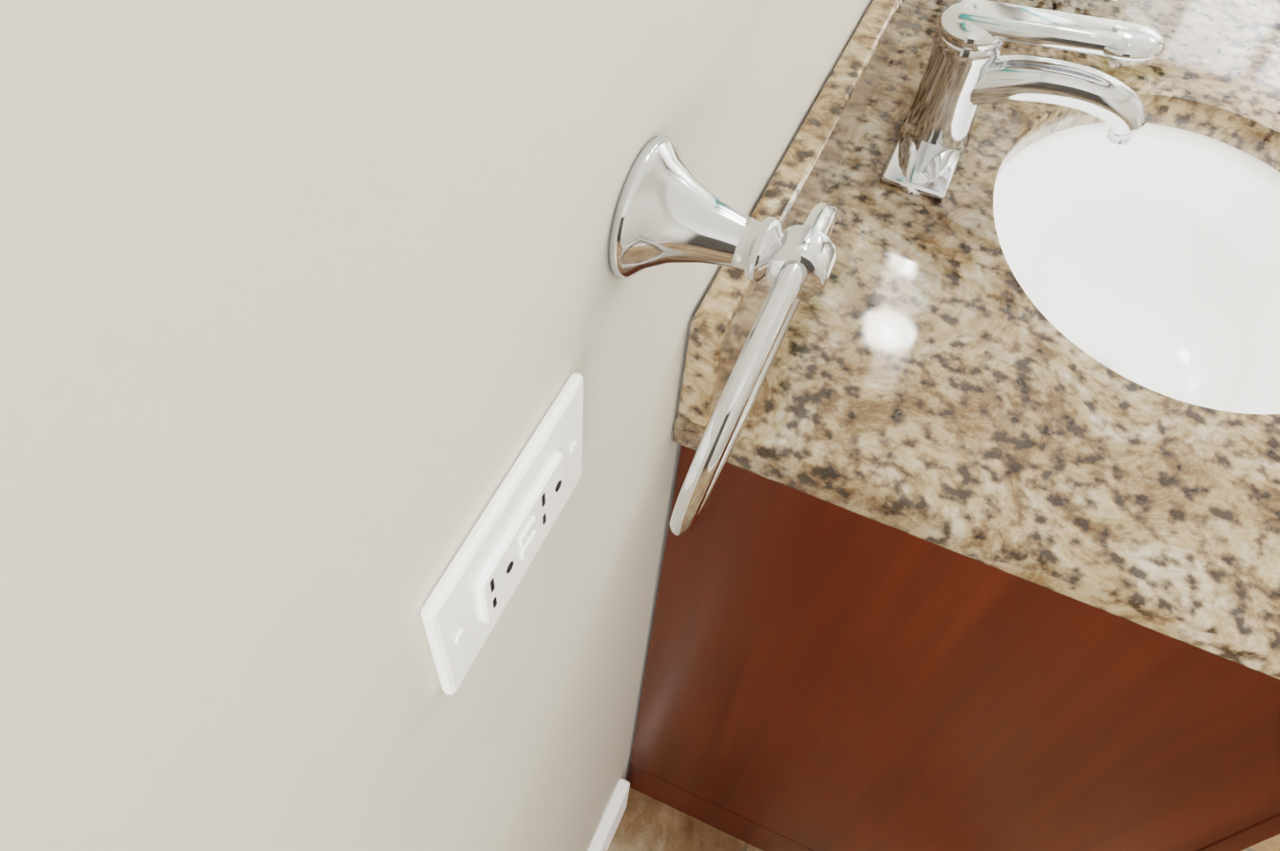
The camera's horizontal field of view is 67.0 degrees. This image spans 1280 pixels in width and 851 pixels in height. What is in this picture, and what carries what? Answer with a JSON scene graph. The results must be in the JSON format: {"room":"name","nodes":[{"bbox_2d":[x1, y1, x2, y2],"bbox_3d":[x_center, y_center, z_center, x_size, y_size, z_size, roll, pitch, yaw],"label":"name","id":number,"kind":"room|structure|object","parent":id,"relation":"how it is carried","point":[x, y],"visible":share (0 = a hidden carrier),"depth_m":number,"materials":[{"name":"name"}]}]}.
{"room":"bathroom","nodes":[
{"label":"bathroom","id":0,"kind":"room"},
{"bbox_2d":[0,0,872,850],"bbox_3d":[-0.194,0.136,0.165,0.100,2.440,6.240,21,55,11],"label":"wall","id":1,"kind":"structure","parent":0,"point":[315,315],"depth_m":0.23,"materials":[{"name":"paint"}]},
{"bbox_2d":[420,373,583,694],"bbox_3d":[-0.049,0.044,0.388,0.010,0.075,0.119,21,55,11],"label":"outlet","id":2,"kind":"object","parent":1,"relation":"attached to","point":[466,603],"visible":1,"depth_m":0.37,"materials":[{"name":"white plastic"}]},
{"bbox_2d":[587,779,630,850],"bbox_3d":[-0.727,1.768,0.372,0.016,0.118,3.480,21,55,11],"label":"baseboard","id":3,"kind":"structure","parent":1,"relation":"attached to","point":[607,827],"depth_m":1.28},
{"bbox_2d":[608,135,837,536],"bbox_3d":[0.033,-0.038,0.437,0.083,0.184,0.164,21,55,11],"label":"towel ring","id":4,"kind":"object","parent":1,"relation":"attached to","point":[670,208],"visible":1,"depth_m":0.38,"materials":[{"name":"silver metal"}]},
{"bbox_2d":[676,0,923,429],"bbox_3d":[0.334,-0.560,1.024,0.022,0.098,1.467,21,55,11],"label":"backsplash","id":5,"kind":"structure","parent":1,"relation":"attached to","point":[721,325],"depth_m":0.68,"materials":[{"name":"beige stone"}]},
{"bbox_2d":[607,779,1279,850],"bbox_3d":[1.034,1.385,0.891,2.950,0.060,6.240,21,55,11],"label":"floor","id":6,"kind":"structure","parent":0,"point":[647,823],"depth_m":1.38,"materials":[{"name":"stone"}]},
{"bbox_2d":[627,452,1279,850],"bbox_3d":[0.564,-0.147,1.390,0.592,0.891,1.426,21,55,11],"label":"bathroom vanity","id":7,"kind":"object","parent":6,"relation":"on","point":[814,679],"depth_m":0.83,"materials":[{"name":"wood"}]},
{"bbox_2d":[672,0,1279,691],"bbox_3d":[0.577,-0.425,1.023,0.563,0.031,1.467,21,55,11],"label":"countertop","id":8,"kind":"structure","parent":7,"relation":"on","point":[1140,506],"depth_m":0.67,"materials":[{"name":"beige stone"}]},
{"bbox_2d":[870,0,1178,209],"bbox_3d":[0.317,-0.268,0.793,0.183,0.157,0.169,21,55,11],"label":"faucet","id":9,"kind":"object","parent":8,"relation":"on","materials":[{"name":"silver metal"}]},
{"bbox_2d":[965,110,1279,421],"bbox_3d":[0.453,-0.094,0.891,0.363,0.186,0.429,21,55,11],"label":"sink","id":10,"kind":"object","parent":8,"relation":"in","point":[1165,269],"depth_m":0.97,"materials":[{"name":"white ceramic"}]}
]}

